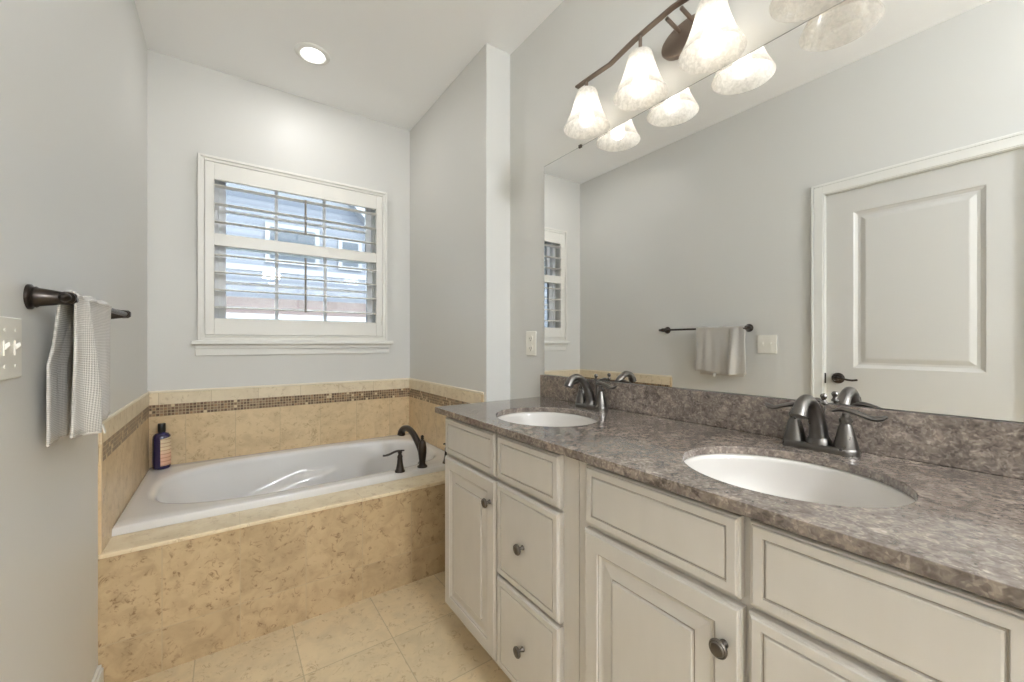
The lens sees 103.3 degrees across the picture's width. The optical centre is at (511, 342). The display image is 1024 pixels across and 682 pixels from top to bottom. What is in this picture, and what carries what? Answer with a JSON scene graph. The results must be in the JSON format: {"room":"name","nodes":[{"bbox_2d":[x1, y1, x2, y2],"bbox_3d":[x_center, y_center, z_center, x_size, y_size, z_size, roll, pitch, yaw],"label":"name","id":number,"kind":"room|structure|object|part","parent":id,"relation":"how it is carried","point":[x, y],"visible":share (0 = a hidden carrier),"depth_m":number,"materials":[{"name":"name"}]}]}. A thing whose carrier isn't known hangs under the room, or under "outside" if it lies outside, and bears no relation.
{"room":"bathroom","nodes":[
{"label":"bathroom","id":0,"kind":"room"},
{"bbox_2d":[0,0,146,681],"bbox_3d":[-0.265,-0.206,-0.367,0.160,2.740,6.425,0,0,-35],"label":"wall","id":1,"kind":"structure","parent":0,"point":[73,73],"depth_m":1.04,"materials":[{"name":"white paint"}]},
{"bbox_2d":[0,316,21,379],"bbox_3d":[-0.968,0.011,0.782,0.014,0.120,0.116,0,0,-35],"label":"switch plate","id":2,"kind":"object","parent":1,"relation":"attached to","point":[10,327],"visible":1,"depth_m":0.78,"materials":[{"name":"white plastic"}]},
{"bbox_2d":[23,284,130,318],"bbox_3d":[-1.185,-0.098,1.142,0.074,0.054,0.697,0,0,-35],"label":"towel bar","id":3,"kind":"object","parent":1,"relation":"attached to","point":[33,297],"visible":0.81,"depth_m":0.88,"materials":[{"name":"brown metal"}]},
{"bbox_3d":[-1.006,-0.098,0.882,0.080,0.054,0.055,0,0,-23],"label":"bar post","id":4,"kind":"part","parent":3,"relation":"part of","materials":[{"name":"brown metal"}]},
{"bbox_2d":[46,290,111,446],"bbox_3d":[-1.093,0.061,1.035,0.085,0.358,0.355,0,0,-39],"label":"hand towel","id":5,"kind":"object","parent":3,"relation":"hanging from","point":[78,363],"visible":0.97,"depth_m":0.96,"materials":[{"name":"grey fabric"}]},
{"bbox_3d":[-1.370,-0.098,1.398,0.055,0.054,0.080,0,0,43],"label":"bar post","id":6,"kind":"part","parent":3,"relation":"part of","materials":[{"name":"brown metal"}]},
{"bbox_2d":[92,665,103,681],"bbox_3d":[-1.096,1.115,0.962,0.016,0.097,0.929,0,0,-35],"label":"baseboard","id":7,"kind":"structure","parent":1,"relation":"attached to","point":[99,674],"depth_m":1.32,"materials":[{"name":"white paint"}]},
{"bbox_2d":[147,49,409,391],"bbox_3d":[-1.278,-0.206,2.752,1.778,2.740,0.160,0,0,-35],"label":"wall","id":8,"kind":"structure","parent":0,"point":[193,109],"depth_m":2.40,"materials":[{"name":"white paint"}]},
{"bbox_2d":[98,378,483,554],"bbox_3d":[-1.052,0.483,2.159,1.463,0.441,1.067,0,0,-35],"label":"tile surround","id":9,"kind":"object","parent":8,"relation":"attached to","point":[205,423],"visible":0.73,"depth_m":2.42,"materials":[{"name":"tile"}]},
{"bbox_2d":[191,180,392,355],"bbox_3d":[-1.365,-0.489,2.639,1.134,1.130,0.203,0,0,-35],"label":"window","id":10,"kind":"structure","parent":8,"relation":"in","point":[202,347],"depth_m":2.58,"materials":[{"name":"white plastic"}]},
{"bbox_2d":[198,153,386,340],"bbox_3d":[-1.333,-0.538,2.585,1.070,1.054,0.110,0,0,-34],"label":"plantation shutter","id":11,"kind":"object","parent":10,"relation":"attached to","point":[211,168],"visible":1,"depth_m":2.50,"materials":[{"name":"white paint"}]},
{"bbox_3d":[-1.334,-0.983,2.587,0.916,0.094,0.026,0,0,-35],"label":"rail","id":12,"kind":"part","parent":11,"relation":"part of","materials":[{"name":"white paint"}]},
{"bbox_3d":[-1.334,-0.592,2.587,0.916,0.068,0.026,0,0,-35],"label":"rail","id":13,"kind":"part","parent":11,"relation":"part of","materials":[{"name":"white paint"}]},
{"bbox_3d":[-1.334,-0.092,2.587,0.916,0.094,0.026,0,0,-35],"label":"rail","id":14,"kind":"part","parent":11,"relation":"part of","materials":[{"name":"white paint"}]},
{"bbox_3d":[-1.299,-0.359,2.548,0.011,0.342,0.010,0,0,-35],"label":"tilt rod","id":15,"kind":"part","parent":11,"relation":"part of","materials":[{"name":"grey paint"}]},
{"bbox_3d":[-1.299,-0.788,2.548,0.011,0.220,0.010,0,0,-35],"label":"tilt rod","id":16,"kind":"part","parent":11,"relation":"part of","materials":[{"name":"grey paint"}]},
{"bbox_3d":[-1.396,-0.561,2.692,0.976,0.986,0.080,0,0,-35],"label":"frame","id":17,"kind":"part","parent":10,"relation":"part of","materials":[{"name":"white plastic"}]},
{"bbox_3d":[-1.406,-0.794,2.707,0.900,0.448,0.030,0,0,-35],"label":"sash","id":18,"kind":"part","parent":10,"relation":"part of","materials":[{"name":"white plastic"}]},
{"bbox_3d":[-1.387,-0.356,2.680,0.900,0.513,0.030,0,0,-35],"label":"sash","id":19,"kind":"part","parent":10,"relation":"part of","materials":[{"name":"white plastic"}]},
{"bbox_2d":[134,571,511,681],"bbox_3d":[0.462,1.214,0.145,1.938,0.100,6.425,0,0,-35],"label":"floor","id":20,"kind":"structure","parent":0,"point":[409,632],"depth_m":1.53,"materials":[{"name":"tile"}]},
{"bbox_2d":[98,470,444,681],"bbox_3d":[-0.826,0.933,1.838,1.463,0.461,0.194,0,0,-35],"label":"bathtub surround","id":21,"kind":"object","parent":20,"relation":"on","point":[170,596],"visible":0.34,"depth_m":1.60,"materials":[{"name":"tile"}]},
{"bbox_2d":[112,433,444,536],"bbox_3d":[-1.106,0.867,2.234,1.446,0.394,0.866,0,0,-35],"label":"bathtub","id":22,"kind":"object","parent":21,"relation":"in","point":[190,491],"visible":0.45,"depth_m":2.24,"materials":[{"name":"white ceramic"}]},
{"bbox_2d":[152,423,170,469],"bbox_3d":[-1.866,0.550,2.157,0.076,0.240,0.076,0,0,-35],"label":"shampoo bottle","id":23,"kind":"object","parent":22,"relation":"on","point":[161,441],"visible":1,"depth_m":2.13,"materials":[{"name":"blue"}]},
{"bbox_2d":[383,425,446,472],"bbox_3d":[-0.566,0.577,2.312,0.441,0.187,0.379,0,0,-35],"label":"tub faucet","id":24,"kind":"object","parent":22,"relation":"on","point":[421,447],"visible":0.79,"depth_m":2.17,"materials":[{"name":"brown metal"}]},
{"bbox_3d":[-0.610,0.570,2.087,0.109,0.027,0.018,0,0,-27],"label":"lever","id":25,"kind":"part","parent":24,"relation":"part of","materials":[{"name":"brown metal"}]},
{"bbox_3d":[-0.581,0.615,2.101,0.052,0.110,0.052,0,0,-35],"label":"handle","id":26,"kind":"part","parent":24,"relation":"part of","materials":[{"name":"brown metal"}]},
{"bbox_3d":[-0.582,0.548,2.322,0.048,0.130,0.342,0,0,-35],"label":"spout","id":27,"kind":"part","parent":24,"relation":"part of","materials":[{"name":"brown metal"}]},
{"bbox_2d":[445,417,579,681],"bbox_3d":[0.152,0.725,1.478,0.585,0.877,0.759,0,0,-35],"label":"vanity cabinet","id":28,"kind":"object","parent":20,"relation":"on","point":[512,506],"visible":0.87,"depth_m":1.22,"materials":[{"name":"paint"}]},
{"bbox_3d":[-0.156,0.746,1.474,0.020,0.587,0.371,0,0,-35],"label":"door","id":29,"kind":"part","parent":28,"relation":"part of","materials":[{"name":"paint"}]},
{"bbox_3d":[-0.085,0.527,1.331,0.029,0.032,0.032,0,0,-35],"label":"knob","id":30,"kind":"part","parent":28,"relation":"part of","materials":[{"name":"brown metal"}]},
{"bbox_3d":[0.020,0.902,1.183,0.029,0.032,0.032,0,0,-35],"label":"knob","id":31,"kind":"part","parent":28,"relation":"part of","materials":[{"name":"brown metal"}]},
{"bbox_3d":[0.020,0.603,1.183,0.029,0.032,0.032,0,0,-35],"label":"knob","id":32,"kind":"part","parent":28,"relation":"part of","materials":[{"name":"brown metal"}]},
{"bbox_3d":[0.043,0.896,1.191,0.020,0.287,0.300,0,0,-35],"label":"drawer","id":33,"kind":"part","parent":28,"relation":"part of","materials":[{"name":"paint"}]},
{"bbox_3d":[0.043,0.597,1.191,0.020,0.293,0.300,0,0,-35],"label":"drawer","id":34,"kind":"part","parent":28,"relation":"part of","materials":[{"name":"paint"}]},
{"bbox_2d":[580,461,1023,681],"bbox_3d":[0.588,0.725,0.860,0.585,0.877,0.752,0,0,-35],"label":"vanity cabinet","id":35,"kind":"object","parent":20,"relation":"on","point":[674,587],"visible":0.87,"depth_m":0.69,"materials":[{"name":"paint"}]},
{"bbox_3d":[0.289,0.746,0.843,0.020,0.587,0.371,0,0,-35],"label":"door","id":36,"kind":"part","parent":35,"relation":"part of","materials":[{"name":"paint"}]},
{"bbox_3d":[0.360,0.527,0.701,0.029,0.032,0.032,0,0,-35],"label":"knob","id":37,"kind":"part","parent":35,"relation":"part of","materials":[{"name":"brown metal"}]},
{"bbox_2d":[435,397,1023,609],"bbox_3d":[0.369,0.275,1.182,0.574,0.022,1.567,0,0,-35],"label":"countertop","id":38,"kind":"structure","parent":35,"relation":"on","point":[963,529],"depth_m":0.73,"materials":[{"name":"stone"}]},
{"bbox_2d":[497,412,597,426],"bbox_3d":[0.124,0.361,1.460,0.374,0.154,0.424,0,0,-35],"label":"undermount sink","id":39,"kind":"object","parent":38,"relation":"in","point":[549,419],"visible":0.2,"depth_m":1.63,"materials":[{"name":"white ceramic"}]},
{"bbox_2d":[564,374,616,410],"bbox_3d":[0.306,0.193,1.630,0.199,0.142,0.198,0,0,5],"label":"vanity faucet","id":40,"kind":"object","parent":38,"relation":"on","point":[586,399],"visible":1,"depth_m":1.59,"materials":[{"name":"grey metal"}]},
{"bbox_3d":[0.274,0.189,1.596,0.160,0.133,0.054,0,0,-35],"label":"spout","id":41,"kind":"part","parent":40,"relation":"part of","materials":[{"name":"grey metal"}]},
{"bbox_3d":[0.286,0.209,1.669,0.049,0.082,0.049,0,0,-35],"label":"handle","id":42,"kind":"part","parent":40,"relation":"part of","materials":[{"name":"grey metal"}]},
{"bbox_3d":[0.317,0.256,1.627,0.054,0.016,0.158,0,0,-35],"label":"plate","id":43,"kind":"part","parent":40,"relation":"part of","materials":[{"name":"grey metal"}]},
{"bbox_3d":[0.341,0.196,1.644,0.024,0.136,0.024,0,0,-35],"label":"lift rod","id":44,"kind":"part","parent":40,"relation":"part of","materials":[{"name":"grey metal"}]},
{"bbox_3d":[0.347,0.209,1.584,0.049,0.082,0.049,0,0,-35],"label":"handle","id":45,"kind":"part","parent":40,"relation":"part of","materials":[{"name":"grey metal"}]},
{"bbox_3d":[0.362,0.165,1.565,0.027,0.027,0.101,0,0,-35],"label":"lever","id":46,"kind":"part","parent":40,"relation":"part of","materials":[{"name":"grey metal"}]},
{"bbox_2d":[684,454,914,507],"bbox_3d":[0.561,0.361,0.839,0.374,0.154,0.424,0,0,-35],"label":"undermount sink","id":47,"kind":"object","parent":38,"relation":"in","point":[781,477],"visible":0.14,"depth_m":0.96,"materials":[{"name":"white ceramic"}]},
{"bbox_2d":[764,393,887,456],"bbox_3d":[0.748,0.193,1.003,0.199,0.142,0.198,0,0,5],"label":"vanity faucet","id":48,"kind":"object","parent":38,"relation":"on","point":[845,443],"visible":1,"depth_m":0.97,"materials":[{"name":"grey metal"}]},
{"bbox_3d":[0.716,0.165,1.062,0.027,0.027,0.101,0,0,-35],"label":"lever","id":49,"kind":"part","parent":48,"relation":"part of","materials":[{"name":"grey metal"}]},
{"bbox_3d":[0.728,0.209,1.042,0.049,0.082,0.049,0,0,-35],"label":"handle","id":50,"kind":"part","parent":48,"relation":"part of","materials":[{"name":"grey metal"}]},
{"bbox_3d":[0.716,0.189,0.969,0.160,0.133,0.054,0,0,-35],"label":"spout","id":51,"kind":"part","parent":48,"relation":"part of","materials":[{"name":"grey metal"}]},
{"bbox_3d":[0.759,0.256,1.000,0.054,0.016,0.158,0,0,-35],"label":"plate","id":52,"kind":"part","parent":48,"relation":"part of","materials":[{"name":"grey metal"}]},
{"bbox_3d":[0.783,0.196,1.017,0.024,0.136,0.024,0,0,-35],"label":"lift rod","id":53,"kind":"part","parent":48,"relation":"part of","materials":[{"name":"grey metal"}]},
{"bbox_3d":[0.789,0.209,0.957,0.049,0.082,0.049,0,0,-35],"label":"handle","id":54,"kind":"part","parent":48,"relation":"part of","materials":[{"name":"grey metal"}]},
{"bbox_3d":[0.803,0.165,0.939,0.027,0.027,0.101,0,0,-35],"label":"lever","id":55,"kind":"part","parent":48,"relation":"part of","materials":[{"name":"grey metal"}]},
{"bbox_3d":[0.488,0.597,0.560,0.020,0.293,0.300,0,0,-35],"label":"drawer","id":56,"kind":"part","parent":35,"relation":"part of","materials":[{"name":"paint"}]},
{"bbox_2d":[134,0,563,130],"bbox_3d":[0.462,-1.636,0.145,1.938,0.120,6.425,0,0,-35],"label":"ceiling","id":57,"kind":"structure","parent":0,"point":[391,61],"depth_m":2.11,"materials":[{"name":"white paint"}]},
{"bbox_2d":[295,42,329,65],"bbox_3d":[-1.088,-1.571,2.212,0.176,0.011,0.176,0,0,-35],"label":"recessed light","id":58,"kind":"object","parent":57,"relation":"in","point":[311,53],"visible":1,"depth_m":2.20,"materials":[{"name":"white paint"}]},
{"bbox_2d":[417,435,426,467],"bbox_3d":[-0.483,0.584,2.182,0.054,0.172,0.054,0,0,-35],"label":"faucet","id":59,"kind":"object","parent":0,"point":[421,445],"depth_m":2.17,"materials":[{"name":"brown metal"}]},
{"bbox_2d":[410,43,509,401],"bbox_3d":[-0.385,-0.206,2.616,0.155,2.740,1.089,0,0,-35],"label":"wall","id":60,"kind":"structure","parent":0,"point":[460,147],"depth_m":2.32,"materials":[{"name":"white paint"}]},
{"bbox_2d":[510,0,1019,422],"bbox_3d":[1.234,-0.206,0.592,0.160,2.740,6.265,0,0,-35],"label":"wall","id":61,"kind":"structure","parent":0,"point":[578,38],"depth_m":1.91,"materials":[{"name":"white paint"}]},
{"bbox_2d":[526,331,535,355],"bbox_3d":[0.097,0.004,2.061,0.008,0.123,0.081,0,0,-35],"label":"wall outlet","id":62,"kind":"object","parent":61,"relation":"attached to","point":[530,335],"visible":1,"depth_m":2.05,"materials":[{"name":"white plastic"}]},
{"bbox_2d":[564,0,746,139],"bbox_3d":[0.519,-0.966,1.303,0.190,0.228,0.942,0,0,-35],"label":"vanity light","id":63,"kind":"object","parent":61,"relation":"attached to","point":[713,29],"visible":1,"depth_m":1.35,"materials":[{"name":"alabaster glass"},{"name":"oil-rubbed bronze"}]},
{"bbox_3d":[0.297,-0.906,1.611,0.055,0.084,0.055,0,0,-35],"label":"bulb","id":64,"kind":"part","parent":63,"relation":"part of","materials":[{"name":"white glass"}]},
{"bbox_3d":[0.297,-0.929,1.611,0.182,0.154,0.182,0,0,-35],"label":"lamp shade","id":65,"kind":"part","parent":63,"relation":"part of","materials":[{"name":"white glass"}]},
{"bbox_3d":[0.444,-1.004,1.402,0.044,0.112,0.044,0,0,-35],"label":"lamp stem","id":66,"kind":"part","parent":63,"relation":"part of","materials":[{"name":"brown metal"}]},
{"bbox_3d":[0.444,-0.906,1.402,0.055,0.084,0.055,0,0,-35],"label":"bulb","id":67,"kind":"part","parent":63,"relation":"part of","materials":[{"name":"white glass"}]},
{"bbox_3d":[0.444,-0.929,1.402,0.182,0.154,0.182,0,0,-35],"label":"lamp shade","id":68,"kind":"part","parent":63,"relation":"part of","materials":[{"name":"white glass"}]},
{"bbox_3d":[0.537,-1.054,1.346,0.077,0.024,0.013,0,0,-35],"label":"arm","id":69,"kind":"part","parent":63,"relation":"part of","materials":[{"name":"brown metal"}]},
{"bbox_3d":[0.567,-1.054,1.304,0.077,0.024,0.013,0,0,-35],"label":"arm","id":70,"kind":"part","parent":63,"relation":"part of","materials":[{"name":"brown metal"}]},
{"bbox_3d":[0.590,-0.906,1.196,0.055,0.084,0.055,0,0,-35],"label":"bulb","id":71,"kind":"part","parent":63,"relation":"part of","materials":[{"name":"white glass"}]},
{"bbox_3d":[0.590,-0.929,1.196,0.182,0.154,0.182,0,0,-35],"label":"lamp shade","id":72,"kind":"part","parent":63,"relation":"part of","materials":[{"name":"white glass"}]},
{"bbox_2d":[540,375,1023,478],"bbox_3d":[0.596,0.210,1.342,0.020,0.106,1.567,0,0,-35],"label":"backsplash","id":73,"kind":"structure","parent":61,"relation":"attached to","point":[995,447],"depth_m":0.96,"materials":[{"name":"stone"}]},
{"bbox_2d":[544,0,1023,422],"bbox_3d":[0.604,-0.354,1.338,0.010,1.021,1.552,0,0,-35],"label":"wall mirror","id":74,"kind":"object","parent":61,"relation":"attached to","point":[835,209],"visible":1,"depth_m":1.05,"materials":[{"name":"grey mirror"}]},
{"label":"outside","id":75,"kind":"structure","parent":0,"visible":0},
{"bbox_3d":[-18.552,4.264,26.322,60.000,0.200,55.595,0,0,-35],"label":"ground","id":76,"kind":"structure","parent":75,"visible":0},
{"bbox_2d":[226,182,365,321],"bbox_3d":[-6.974,-0.936,11.631,16.800,10.200,9.950,0,0,-35],"label":"window view","id":77,"kind":"structure","parent":76,"relation":"on","point":[238,265],"depth_m":8.70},
{"bbox_3d":[-4.761,-2.121,8.812,0.870,0.670,0.011,0,0,-35],"label":"house pane","id":78,"kind":"part","parent":77,"relation":"part of","materials":[{"name":"clear glass"}]},
{"bbox_3d":[-3.788,-2.061,9.498,0.350,0.550,0.011,0,0,-35],"label":"house pane","id":79,"kind":"part","parent":77,"relation":"part of","materials":[{"name":"clear glass"}]}
]}

